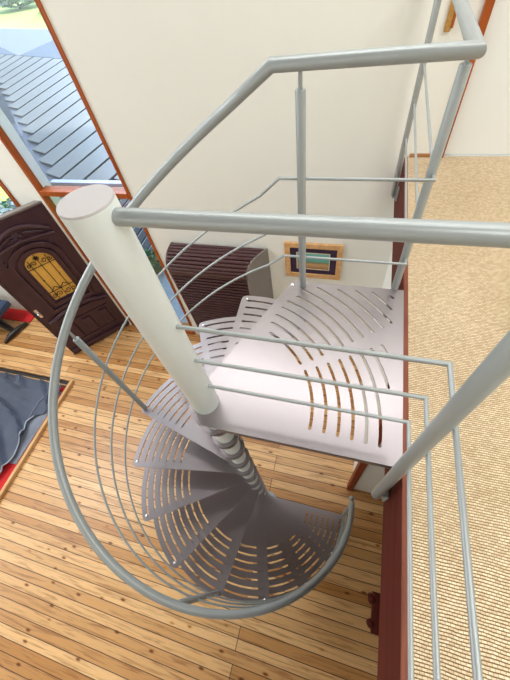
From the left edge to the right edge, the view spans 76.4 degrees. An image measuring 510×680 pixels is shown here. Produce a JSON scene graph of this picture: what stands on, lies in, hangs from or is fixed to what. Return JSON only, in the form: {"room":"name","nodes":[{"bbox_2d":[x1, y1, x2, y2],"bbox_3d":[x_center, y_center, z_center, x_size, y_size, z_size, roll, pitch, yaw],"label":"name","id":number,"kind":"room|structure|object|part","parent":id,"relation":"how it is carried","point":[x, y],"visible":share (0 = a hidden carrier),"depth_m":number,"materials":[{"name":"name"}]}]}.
{"room":"staircase landing","nodes":[
{"label":"staircase landing","id":0,"kind":"room"},
{"bbox_2d":[0,308,382,679],"bbox_3d":[-1.271,2.558,3.452,10.800,0.100,6.725,8,57,14],"label":"floor","id":1,"kind":"structure","parent":0,"point":[65,614],"depth_m":3.46,"materials":[{"name":"brown wood"}]},
{"bbox_2d":[0,300,27,343],"bbox_3d":[-4.826,-0.215,5.621,1.365,0.486,1.010,8,57,14],"label":"lounge chair","id":2,"kind":"object","parent":1,"relation":"on","point":[4,304],"visible":1,"depth_m":5.63,"materials":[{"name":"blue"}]},
{"bbox_3d":[-4.868,-0.549,5.649,1.180,0.120,0.460,8,57,14],"label":"seat","id":3,"kind":"part","parent":2,"relation":"part of","materials":[{"name":"blue fabric"}]},
{"bbox_3d":[-4.629,-0.326,5.790,0.947,0.204,0.172,15,59,18],"label":"leg","id":4,"kind":"part","parent":2,"relation":"part of","materials":[{"name":"black metal"}]},
{"bbox_2d":[1,308,33,322],"bbox_3d":[-4.728,-0.508,6.079,1.450,0.019,0.240,8,57,14],"label":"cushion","id":5,"kind":"object","parent":2,"relation":"on","point":[10,314],"visible":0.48,"depth_m":5.97,"materials":[{"name":"red fabric"}]},
{"bbox_2d":[0,366,74,500],"bbox_3d":[-4.115,1.280,4.606,2.230,0.208,2.105,8,57,14],"label":"bed","id":6,"kind":"object","parent":1,"relation":"on","point":[23,394],"visible":0.95,"depth_m":4.66,"materials":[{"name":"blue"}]},
{"bbox_2d":[0,372,60,469],"bbox_3d":[-4.108,1.122,4.668,2.170,0.129,1.530,8,57,14],"label":"blanket","id":7,"kind":"object","parent":6,"relation":"on","point":[23,400],"depth_m":4.68,"materials":[{"name":"blue fabric"}]},
{"bbox_3d":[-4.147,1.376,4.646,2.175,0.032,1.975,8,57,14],"label":"mattress","id":8,"kind":"part","parent":6,"relation":"part of","materials":[{"name":"red fabric"}]},
{"bbox_3d":[-4.126,1.343,4.689,2.185,0.005,2.085,8,57,14],"label":"board","id":9,"kind":"part","parent":6,"relation":"part of","materials":[{"name":"black wood"}]},
{"bbox_3d":[-3.867,0.478,5.230,2.185,0.049,0.020,8,57,14],"label":"head rail","id":10,"kind":"part","parent":6,"relation":"part of","materials":[{"name":"brown wood"}]},
{"bbox_2d":[166,242,277,348],"bbox_3d":[-0.325,-0.397,4.188,1.125,1.841,0.273,8,57,14],"label":"tall cabinet","id":11,"kind":"object","parent":1,"relation":"on","point":[225,302],"visible":0.66,"depth_m":3.60,"materials":[{"name":"brown wood"}]},
{"bbox_3d":[-0.815,-0.474,4.319,0.100,1.829,0.252,8,57,14],"label":"panel","id":12,"kind":"part","parent":11,"relation":"part of","materials":[{"name":"brown wood"}]},
{"bbox_3d":[-0.524,-0.719,3.588,0.901,0.025,0.032,8,57,14],"label":"cross rail","id":13,"kind":"part","parent":11,"relation":"part of","materials":[{"name":"brown wood"}]},
{"bbox_3d":[0.122,-0.343,4.080,0.320,1.829,0.016,-38,58,-17],"label":"panel","id":14,"kind":"part","parent":11,"relation":"part of","materials":[{"name":"beige wood"}]},
{"bbox_2d":[48,0,486,619],"bbox_3d":[0.007,0.120,2.244,1.680,4.320,2.895,8,57,14],"label":"spiral staircase","id":15,"kind":"structure","parent":1,"relation":"on","point":[232,495],"depth_m":1.56,"materials":[{"name":"grey metal"}]},
{"bbox_3d":[-0.871,0.250,2.039,0.035,0.895,0.035,8,57,14],"label":"post","id":16,"kind":"part","parent":15,"relation":"part of","materials":[{"name":"silver metal"}]},
{"bbox_3d":[-0.337,1.618,2.038,0.035,0.895,0.035,8,57,14],"label":"post","id":17,"kind":"part","parent":15,"relation":"part of","materials":[{"name":"silver metal"}]},
{"bbox_3d":[0.025,0.151,2.313,1.606,2.554,2.863,8,57,14],"label":"rail","id":18,"kind":"part","parent":15,"relation":"part of","materials":[{"name":"silver metal"}]},
{"bbox_3d":[0.051,0.267,2.477,1.606,2.559,2.863,8,57,14],"label":"rail","id":19,"kind":"part","parent":15,"relation":"part of","materials":[{"name":"silver metal"}]},
{"bbox_3d":[0.075,0.378,2.635,1.606,2.559,2.863,8,57,14],"label":"rail","id":20,"kind":"part","parent":15,"relation":"part of","materials":[{"name":"silver metal"}]},
{"bbox_3d":[0.223,0.050,1.524,0.884,0.008,0.890,8,57,14],"label":"landing plate","id":21,"kind":"part","parent":15,"relation":"part of","materials":[{"name":"grey paint"}]},
{"bbox_3d":[0.202,-0.549,1.397,0.035,0.887,0.035,8,57,14],"label":"post","id":22,"kind":"part","parent":15,"relation":"part of","materials":[{"name":"silver metal"}]},
{"bbox_2d":[111,207,509,679],"bbox_3d":[-0.073,1.209,0.360,0.944,1.270,2.618,8,57,14],"label":"guard rail","id":23,"kind":"object","parent":15,"relation":"attached to","point":[494,369],"visible":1,"depth_m":0.61,"materials":[{"name":"silver metal"}]},
{"bbox_3d":[0.023,0.290,0.232,0.944,0.036,1.218,8,57,14],"label":"handrail","id":24,"kind":"part","parent":23,"relation":"part of","materials":[{"name":"silver metal"}]},
{"bbox_3d":[-0.148,1.280,0.492,0.755,0.013,2.607,8,57,14],"label":"rail","id":25,"kind":"part","parent":23,"relation":"part of","materials":[{"name":"silver metal"}]},
{"bbox_3d":[-0.173,1.170,0.336,0.755,0.013,2.607,8,57,14],"label":"rail","id":26,"kind":"part","parent":23,"relation":"part of","materials":[{"name":"silver metal"}]},
{"bbox_3d":[-0.197,1.060,0.180,0.755,0.013,2.607,8,57,14],"label":"rail","id":27,"kind":"part","parent":23,"relation":"part of","materials":[{"name":"silver metal"}]},
{"bbox_3d":[0.447,0.320,0.908,0.041,1.225,0.041,8,57,14],"label":"post","id":28,"kind":"part","parent":23,"relation":"part of","materials":[{"name":"silver metal"}]},
{"bbox_3d":[0.820,1.567,2.941,0.035,0.895,0.035,8,57,14],"label":"post","id":29,"kind":"part","parent":15,"relation":"part of","materials":[{"name":"silver metal"}]},
{"bbox_3d":[0.928,-1.595,1.736,0.035,1.750,0.035,8,57,14],"label":"post","id":30,"kind":"part","parent":15,"relation":"part of","materials":[{"name":"silver metal"}]},
{"bbox_3d":[0.677,-0.464,1.393,0.035,1.147,0.035,8,57,14],"label":"post","id":31,"kind":"part","parent":15,"relation":"part of","materials":[{"name":"silver metal"}]},
{"bbox_2d":[366,591,379,635],"bbox_3d":[1.138,2.406,2.839,0.353,0.455,0.280,8,57,14],"label":"stool","id":32,"kind":"object","parent":1,"relation":"on","point":[374,597],"visible":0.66,"depth_m":2.70,"materials":[{"name":"brown wood"}]},
{"bbox_2d":[0,0,509,357],"bbox_3d":[-0.840,-1.777,2.764,10.800,5.860,0.224,8,57,14],"label":"wall","id":33,"kind":"structure","parent":0,"point":[149,73],"depth_m":2.35,"materials":[{"name":"beige paint"}]},
{"bbox_2d":[0,180,20,207],"bbox_3d":[-3.154,-1.194,4.669,1.104,2.692,0.135,8,57,14],"label":"window","id":34,"kind":"structure","parent":33,"relation":"in","point":[2,185],"depth_m":3.68,"materials":[{"name":"orange wood"}]},
{"bbox_2d":[0,200,128,353],"bbox_3d":[-2.658,-0.679,4.468,1.020,2.280,0.136,-32,56,-13],"label":"entrance door","id":35,"kind":"structure","parent":33,"relation":"in","point":[41,269],"depth_m":4.22,"materials":[{"name":"brown wood"}]},
{"bbox_3d":[-2.828,-1.338,3.566,0.995,0.022,0.074,-32,56,-13],"label":"rail","id":36,"kind":"part","parent":35,"relation":"part of","materials":[{"name":"brown wood"}]},
{"bbox_3d":[-2.732,-1.215,3.722,0.689,0.194,0.048,-32,56,-13],"label":"hood moulding","id":37,"kind":"part","parent":35,"relation":"part of","materials":[{"name":"brown wood"}]},
{"bbox_3d":[-2.738,-1.136,3.809,0.757,0.095,0.046,-32,56,-13],"label":"hood moulding","id":38,"kind":"part","parent":35,"relation":"part of","materials":[{"name":"brown wood"}]},
{"bbox_3d":[-2.987,-0.349,4.474,0.040,0.160,0.050,-32,56,-13],"label":"door knob","id":39,"kind":"part","parent":35,"relation":"part of","materials":[{"name":"silver metal"}]},
{"bbox_3d":[-2.692,-0.853,4.271,0.336,0.726,0.008,-32,56,-13],"label":"amber pane","id":40,"kind":"part","parent":35,"relation":"part of","materials":[{"name":"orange glass"}]},
{"bbox_2d":[27,254,75,298],"bbox_3d":[-2.680,-0.837,4.264,0.340,0.720,0.022,-32,56,-13],"label":"iron grille","id":41,"kind":"object","parent":35,"relation":"attached to","point":[44,269],"depth_m":4.27,"materials":[{"name":"black metal"}]},
{"bbox_3d":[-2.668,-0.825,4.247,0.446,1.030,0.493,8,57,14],"label":"arch moulding","id":42,"kind":"part","parent":35,"relation":"part of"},
{"bbox_3d":[-2.671,-0.829,4.251,0.470,0.870,0.022,-32,56,-13],"label":"arch moulding","id":43,"kind":"part","parent":35,"relation":"part of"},
{"bbox_3d":[-2.753,-0.132,4.994,0.125,0.310,0.030,-32,56,-13],"label":"raised panel","id":44,"kind":"part","parent":35,"relation":"part of","materials":[{"name":"brown wood"}]},
{"bbox_3d":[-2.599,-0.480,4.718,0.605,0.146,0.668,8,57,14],"label":"ledge moulding","id":45,"kind":"part","parent":35,"relation":"part of","materials":[{"name":"brown wood"}]},
{"bbox_3d":[-2.590,-0.450,4.778,0.792,0.115,0.046,-32,56,-13],"label":"ledge moulding","id":46,"kind":"part","parent":35,"relation":"part of","materials":[{"name":"brown wood"}]},
{"bbox_3d":[-2.565,-0.258,5.046,0.750,0.420,0.016,-32,56,-13],"label":"panel moulding","id":47,"kind":"part","parent":35,"relation":"part of","materials":[{"name":"brown wood"}]},
{"bbox_3d":[-2.555,-0.255,5.050,0.125,0.310,0.030,-32,56,-13],"label":"raised panel","id":48,"kind":"part","parent":35,"relation":"part of","materials":[{"name":"brown wood"}]},
{"bbox_3d":[-2.524,-0.062,5.310,0.980,0.060,0.028,-32,56,-13],"label":"kick moulding","id":49,"kind":"part","parent":35,"relation":"part of","materials":[{"name":"brown wood"}]},
{"bbox_3d":[-2.341,-0.389,5.110,0.125,0.310,0.030,-32,56,-13],"label":"raised panel","id":50,"kind":"part","parent":35,"relation":"part of","materials":[{"name":"brown wood"}]},
{"bbox_2d":[0,0,195,334],"bbox_3d":[-1.819,-1.652,3.322,1.170,5.060,0.120,8,57,14],"label":"window","id":51,"kind":"structure","parent":33,"relation":"in","point":[123,192],"depth_m":3.31,"materials":[{"name":"brown wood"}]},
{"bbox_2d":[284,241,343,279],"bbox_3d":[0.601,-0.816,3.359,0.583,0.450,0.027,8,57,14],"label":"framed picture","id":52,"kind":"object","parent":33,"relation":"attached to","point":[315,268],"visible":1,"depth_m":3.34,"materials":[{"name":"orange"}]},
{"bbox_2d":[297,253,328,269],"bbox_3d":[0.601,-0.815,3.359,0.327,0.204,0.003,8,57,14],"label":"painting","id":53,"kind":"object","parent":52,"relation":"attached to","point":[311,264],"depth_m":3.36},
{"bbox_2d":[377,162,403,679],"bbox_3d":[0.326,1.410,0.768,0.050,0.338,6.525,8,57,14],"label":"beam","id":54,"kind":"structure","parent":33,"relation":"attached to","point":[389,643],"depth_m":1.14,"materials":[{"name":"brown wood"}]},
{"bbox_2d":[400,156,408,679],"bbox_3d":[0.289,1.308,0.629,0.020,0.013,6.525,8,57,14],"label":"trim","id":55,"kind":"structure","parent":33,"relation":"attached to","point":[404,634],"depth_m":1.10,"materials":[{"name":"brown wood"}]},
{"bbox_2d":[409,153,429,156],"bbox_3d":[1.203,-1.322,2.320,0.178,0.022,0.014,8,57,14],"label":"baseboard","id":56,"kind":"structure","parent":33,"relation":"attached to","point":[411,154],"depth_m":2.32,"materials":[{"name":"orange wood"}]},
{"bbox_2d":[353,253,391,492],"bbox_3d":[1.972,0.386,2.927,1.700,2.410,1.750,8,57,14],"label":"wall partition","id":57,"kind":"structure","parent":0,"point":[372,475],"depth_m":3.10,"materials":[{"name":"white paint"}]},
{"bbox_2d":[347,419,381,490],"bbox_3d":[0.913,0.976,2.676,0.060,2.410,0.060,8,57,14],"label":"trim","id":58,"kind":"structure","parent":57,"relation":"attached to","point":[360,467],"depth_m":2.96,"materials":[{"name":"brown wood"}]},
{"bbox_3d":[1.950,1.630,0.340,3.338,0.308,6.525,8,57,14],"label":"floor","id":59,"kind":"structure","parent":0,"visible":0},
{"bbox_2d":[408,156,509,679],"bbox_3d":[1.916,1.536,0.214,3.368,0.012,6.525,8,57,14],"label":"carpet","id":60,"kind":"object","parent":59,"relation":"on","point":[459,296],"visible":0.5,"depth_m":1.24,"materials":[{"name":"carpet"}]},
{"bbox_3d":[2.646,-2.062,0.717,3.180,3.100,0.200,8,57,14],"label":"wall","id":61,"kind":"structure","parent":0,"visible":0},
{"bbox_2d":[442,0,509,157],"bbox_3d":[1.567,-1.863,1.362,0.845,2.098,0.175,8,57,14],"label":"door","id":62,"kind":"structure","parent":61,"relation":"in","point":[481,124],"depth_m":1.98,"materials":[{"name":"white paint"}]},
{"label":"outside","id":63,"kind":"structure","parent":0,"visible":0},
{"bbox_2d":[0,2,47,206],"bbox_3d":[-5.144,-37.758,32.661,85.000,0.100,87.675,8,57,14],"label":"ground","id":64,"kind":"structure","parent":63,"point":[27,17],"depth_m":27.45,"materials":[{"name":"green plant"}]},
{"bbox_2d":[0,197,15,214],"bbox_3d":[-4.199,-2.014,6.209,1.224,1.499,1.283,8,57,14],"label":"shrub","id":65,"kind":"object","parent":64,"relation":"on","point":[9,204],"visible":0.04,"depth_m":5.66,"materials":[{"name":"green plant"}]},
{"bbox_2d":[0,0,33,8],"bbox_3d":[-23.015,-33.396,29.265,7.201,4.955,5.332,8,57,14],"label":"shrub","id":66,"kind":"object","parent":64,"relation":"on","point":[5,3],"visible":0.99,"depth_m":30.56,"materials":[{"name":"green plant"}]},
{"bbox_2d":[0,28,122,186],"bbox_3d":[-4.901,-4.504,7.349,14.209,2.872,3.975,27,63,25],"label":"canopy","id":67,"kind":"object","parent":64,"relation":"on","point":[39,97],"visible":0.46,"depth_m":4.97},
{"bbox_2d":[6,197,152,250],"bbox_3d":[-3.673,-3.594,8.213,5.800,0.120,4.250,8,57,14],"label":"deck","id":68,"kind":"object","parent":64,"relation":"on","point":[140,233],"visible":0.02,"depth_m":7.04,"materials":[{"name":"grey wood"}]},
{"bbox_2d":[145,249,161,274],"bbox_3d":[-2.045,-1.452,6.147,0.787,0.422,0.702,8,57,14],"label":"plant","id":69,"kind":"object","parent":64,"relation":"on","point":[151,255],"visible":0.27,"depth_m":6.03,"materials":[{"name":"green plant"}]},
{"bbox_2d":[157,262,187,322],"bbox_3d":[-1.335,-0.928,5.980,5.700,0.100,1.575,8,57,14],"label":"path","id":70,"kind":"structure","parent":64,"relation":"on","point":[162,278],"depth_m":5.87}
]}

